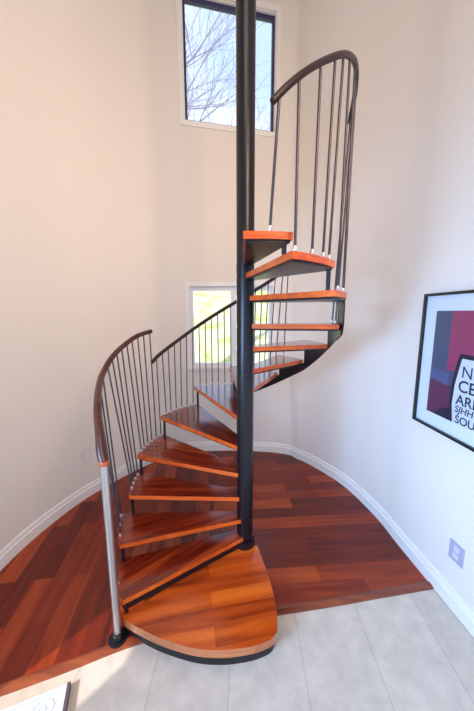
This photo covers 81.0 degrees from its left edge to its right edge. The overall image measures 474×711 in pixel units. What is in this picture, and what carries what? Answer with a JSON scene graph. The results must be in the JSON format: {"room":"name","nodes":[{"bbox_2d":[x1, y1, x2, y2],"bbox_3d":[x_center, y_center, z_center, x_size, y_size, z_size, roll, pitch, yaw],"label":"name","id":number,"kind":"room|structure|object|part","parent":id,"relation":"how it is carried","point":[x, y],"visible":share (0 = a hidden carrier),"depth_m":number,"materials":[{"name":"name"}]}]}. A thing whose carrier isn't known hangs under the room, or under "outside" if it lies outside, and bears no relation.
{"room":"stairwell","nodes":[
{"label":"stairwell","id":0,"kind":"room"},
{"bbox_2d":[0,451,426,683],"bbox_3d":[-0.188,1.499,2.479,3.155,0.001,2.692,0,9,2],"label":"planks","id":1,"kind":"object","parent":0,"point":[315,539],"visible":0.62,"depth_m":2.14,"materials":[{"name":"brown wood"}]},
{"bbox_2d":[0,581,433,696],"bbox_3d":[-0.235,1.628,1.620,3.268,0.015,0.173,-2,9,-13],"label":"trim","id":2,"kind":"structure","parent":1,"relation":"attached to","point":[8,687],"depth_m":1.59,"materials":[{"name":"brown wood"}]},
{"bbox_2d":[93,0,358,664],"bbox_3d":[-0.115,-1.530,1.784,1.668,6.202,1.648,0,9,2],"label":"spiral staircase","id":3,"kind":"structure","parent":1,"relation":"on","point":[218,606],"depth_m":1.77,"materials":[{"name":"brown wood"}]},
{"bbox_3d":[-0.687,0.553,1.433,0.053,0.025,0.053,0,9,2],"label":"rail","id":4,"kind":"part","parent":3,"relation":"part of","materials":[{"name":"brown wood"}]},
{"bbox_3d":[-0.768,1.335,1.871,0.020,0.101,0.020,-3,9,-21],"label":"spacer post","id":5,"kind":"part","parent":3,"relation":"part of","materials":[{"name":"black metal"}]},
{"bbox_3d":[-0.823,0.167,1.923,0.242,0.630,1.147,-1,9,-4],"label":"rail","id":6,"kind":"part","parent":3,"relation":"part of","materials":[{"name":"brown wood"}]},
{"bbox_3d":[-0.652,1.484,1.634,0.020,0.060,0.020,4,10,24],"label":"spacer post","id":7,"kind":"part","parent":3,"relation":"part of","materials":[{"name":"black metal"}]},
{"bbox_3d":[-0.787,1.140,2.098,0.020,0.129,0.020,4,10,24],"label":"spacer post","id":8,"kind":"part","parent":3,"relation":"part of","materials":[{"name":"black metal"}]},
{"bbox_3d":[-0.800,0.927,2.315,0.020,0.139,0.020,-3,9,-21],"label":"spacer post","id":9,"kind":"part","parent":3,"relation":"part of","materials":[{"name":"black metal"}]},
{"bbox_3d":[-0.681,0.686,2.611,0.020,0.161,0.020,4,10,24],"label":"spacer post","id":10,"kind":"part","parent":3,"relation":"part of","materials":[{"name":"black metal"}]},
{"bbox_2d":[119,544,238,609],"bbox_3d":[-0.326,1.439,1.889,0.965,0.050,0.276,-3,9,-18],"label":"stair tread","id":11,"kind":"object","parent":3,"relation":"on","point":[212,583],"depth_m":1.76,"materials":[{"name":"brown wood"}]},
{"bbox_2d":[122,524,236,548],"bbox_3d":[-0.392,1.259,1.988,0.973,0.011,0.275,0,9,-1],"label":"stair tread","id":12,"kind":"object","parent":3,"relation":"on","point":[225,525],"depth_m":1.93,"materials":[{"name":"brown wood"}]},
{"bbox_2d":[139,459,236,477],"bbox_3d":[-0.418,0.865,2.221,0.997,0.011,0.363,6,11,37],"label":"stair tread","id":13,"kind":"object","parent":3,"relation":"on","point":[150,460],"depth_m":2.14,"materials":[{"name":"brown wood"}]},
{"bbox_2d":[162,420,235,449],"bbox_3d":[-0.344,0.634,2.378,0.406,0.011,1.028,-5,10,-29],"label":"stair tread","id":14,"kind":"object","parent":3,"relation":"on","point":[164,421],"depth_m":2.25,"materials":[{"name":"brown wood"}]},
{"bbox_3d":[-0.154,-0.386,2.595,1.263,0.877,0.323,-1,9,-3],"label":"rail","id":15,"kind":"part","parent":3,"relation":"part of","materials":[{"name":"black metal"}]},
{"bbox_3d":[0.183,0.306,2.736,0.522,0.302,0.050,6,11,33],"label":"stringer plate","id":16,"kind":"part","parent":3,"relation":"part of","materials":[{"name":"black metal"}]},
{"bbox_2d":[245,239,289,265],"bbox_3d":[0.140,-0.535,1.490,0.194,0.012,0.640,0,9,2],"label":"tray","id":17,"kind":"object","parent":3,"relation":"on","point":[256,250],"depth_m":1.28,"materials":[{"name":"black metal"}]},
{"bbox_2d":[254,364,300,373],"bbox_3d":[0.324,0.090,2.208,0.255,0.011,0.730,5,10,29],"label":"tray","id":18,"kind":"object","parent":3,"relation":"on","point":[285,365],"depth_m":2.09,"materials":[{"name":"black metal"}]},
{"bbox_3d":[0.204,-0.463,1.204,0.020,0.045,0.020,-3,9,-21],"label":"spacer post","id":19,"kind":"part","parent":3,"relation":"part of","materials":[{"name":"black metal"}]},
{"bbox_2d":[254,349,324,352],"bbox_3d":[0.399,-0.044,2.028,0.676,0.011,0.293,-7,11,-37],"label":"tray","id":20,"kind":"object","parent":3,"relation":"on","point":[255,350],"depth_m":1.95,"materials":[{"name":"black metal"}]},
{"bbox_2d":[248,259,331,279],"bbox_3d":[0.283,-0.451,1.524,0.291,0.011,0.709,-2,9,-14],"label":"tray","id":21,"kind":"object","parent":3,"relation":"on","point":[282,267],"depth_m":1.35,"materials":[{"name":"black metal"}]},
{"bbox_3d":[0.480,0.154,2.450,0.018,0.215,0.269,-8,12,-41],"label":"stringer plate","id":22,"kind":"part","parent":3,"relation":"part of","materials":[{"name":"black metal"}]},
{"bbox_2d":[253,329,336,330],"bbox_3d":[0.365,-0.183,1.908,0.602,0.012,0.277,0,9,2],"label":"tray","id":23,"kind":"object","parent":3,"relation":"on","point":[253,329],"depth_m":1.80,"materials":[{"name":"black metal"}]},
{"bbox_2d":[251,297,343,302],"bbox_3d":[0.327,-0.322,1.609,0.607,0.011,0.420,2,9,11],"label":"tray","id":24,"kind":"object","parent":3,"relation":"on","point":[253,299],"depth_m":1.61,"materials":[{"name":"black metal"}]},
{"bbox_3d":[0.478,-1.242,1.346,0.166,0.490,0.982,6,11,36],"label":"rail","id":25,"kind":"part","parent":3,"relation":"part of","materials":[{"name":"black"}]},
{"bbox_3d":[0.620,0.035,2.186,0.021,0.220,0.300,-3,9,-19],"label":"stringer plate","id":26,"kind":"part","parent":3,"relation":"part of","materials":[{"name":"black metal"}]},
{"bbox_3d":[0.453,-0.374,1.377,0.020,0.098,0.020,-3,9,-21],"label":"spacer post","id":27,"kind":"part","parent":3,"relation":"part of","materials":[{"name":"black metal"}]},
{"bbox_3d":[0.664,-0.103,1.888,0.018,0.166,0.260,0,9,2],"label":"stringer plate","id":28,"kind":"part","parent":3,"relation":"part of","materials":[{"name":"black metal"}]},
{"bbox_3d":[0.650,-0.212,1.722,0.023,0.268,0.289,2,9,14],"label":"stringer plate","id":29,"kind":"part","parent":3,"relation":"part of","materials":[{"name":"black metal"}]},
{"bbox_2d":[0,0,473,610],"bbox_3d":[-0.165,-1.615,2.336,3.165,6.200,2.520,0,9,2],"label":"wall","id":30,"kind":"structure","parent":0,"point":[110,204],"depth_m":2.55,"materials":[{"name":"white paint"}]},
{"bbox_2d":[82,447,90,461],"bbox_3d":[-1.520,1.003,2.798,0.010,0.125,0.080,4,10,27],"label":"wall outlet","id":31,"kind":"object","parent":30,"relation":"attached to","point":[86,456],"visible":1,"depth_m":2.79,"materials":[{"name":"white plastic"}]},
{"bbox_2d":[176,0,281,137],"bbox_3d":[-0.082,-3.352,3.260,1.199,1.370,0.146,-2,9,-12],"label":"window","id":32,"kind":"structure","parent":30,"relation":"in","point":[265,12],"depth_m":3.20,"materials":[{"name":"white"}]},
{"bbox_2d":[185,282,276,369],"bbox_3d":[-0.075,-0.367,3.556,1.164,1.110,0.184,0,9,2],"label":"window","id":33,"kind":"structure","parent":30,"relation":"in","point":[190,287],"depth_m":3.51,"materials":[{"name":"white"}]},
{"bbox_3d":[-0.076,0.163,3.572,1.163,0.028,0.045,0,9,1],"label":"sill","id":34,"kind":"part","parent":33,"relation":"part of","materials":[{"name":"white"}]},
{"bbox_2d":[0,441,473,636],"bbox_3d":[-0.162,1.404,2.676,3.165,0.127,2.273,0,9,2],"label":"baseboard","id":35,"kind":"structure","parent":30,"relation":"attached to","point":[459,607],"depth_m":2.45,"materials":[{"name":"white"}]},
{"bbox_2d":[412,290,473,451],"bbox_3d":[1.332,0.085,1.564,0.030,0.897,0.840,-1,9,-4],"label":"framed poster","id":36,"kind":"object","parent":30,"relation":"attached to","point":[443,403],"visible":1,"depth_m":1.74,"materials":[{"name":"glass"},{"name":"paper"},{"name":"painted wood"}]},
{"bbox_2d":[426,311,473,431],"bbox_3d":[1.335,0.089,1.563,0.061,0.678,0.624,0,9,2],"label":"print","id":37,"kind":"object","parent":36,"relation":"attached to","point":[450,381],"depth_m":1.70,"materials":[{"name":"multicoloured"}]},
{"bbox_2d":[448,538,464,568],"bbox_3d":[1.365,1.231,1.727,0.010,0.124,0.098,-1,9,-6],"label":"wall outlet","id":38,"kind":"object","parent":30,"relation":"attached to","point":[456,553],"visible":1,"depth_m":1.72,"materials":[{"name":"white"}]},
{"bbox_2d":[453,545,458,553],"bbox_3d":[1.363,1.205,1.722,0.004,0.034,0.036,-1,9,-6],"label":"socket","id":39,"kind":"object","parent":38,"relation":"attached to","point":[455,547],"depth_m":1.72,"materials":[{"name":"white plastic"}]},
{"bbox_2d":[0,589,473,710],"bbox_3d":[-0.087,1.854,0.581,4.000,0.116,3.600,0,9,2],"label":"floor","id":40,"kind":"structure","parent":0,"point":[405,652],"depth_m":1.45,"materials":[{"name":"tile"}]},
{"bbox_2d":[0,681,70,710],"bbox_3d":[-1.060,1.701,1.090,0.634,0.035,0.428,-3,9,-20],"label":"framed picture","id":41,"kind":"object","parent":40,"relation":"on","point":[57,699],"visible":1,"depth_m":1.32,"materials":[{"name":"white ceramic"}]},
{"label":"outside","id":42,"kind":"structure","parent":0,"visible":0},
{"bbox_2d":[193,291,268,362],"bbox_3d":[0.296,-1.330,9.948,18.000,3.624,12.000,0,9,2],"label":"grass bank","id":43,"kind":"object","parent":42,"point":[206,303],"visible":0.04,"depth_m":9.97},
{"bbox_2d":[185,7,270,129],"bbox_3d":[-0.303,-3.253,5.961,3.932,8.546,2.431,0,9,-2],"label":"bare tree","id":44,"kind":"object","parent":43,"relation":"on","point":[194,56],"visible":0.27,"depth_m":5.44,"materials":[{"name":"grey plant"}]}
]}

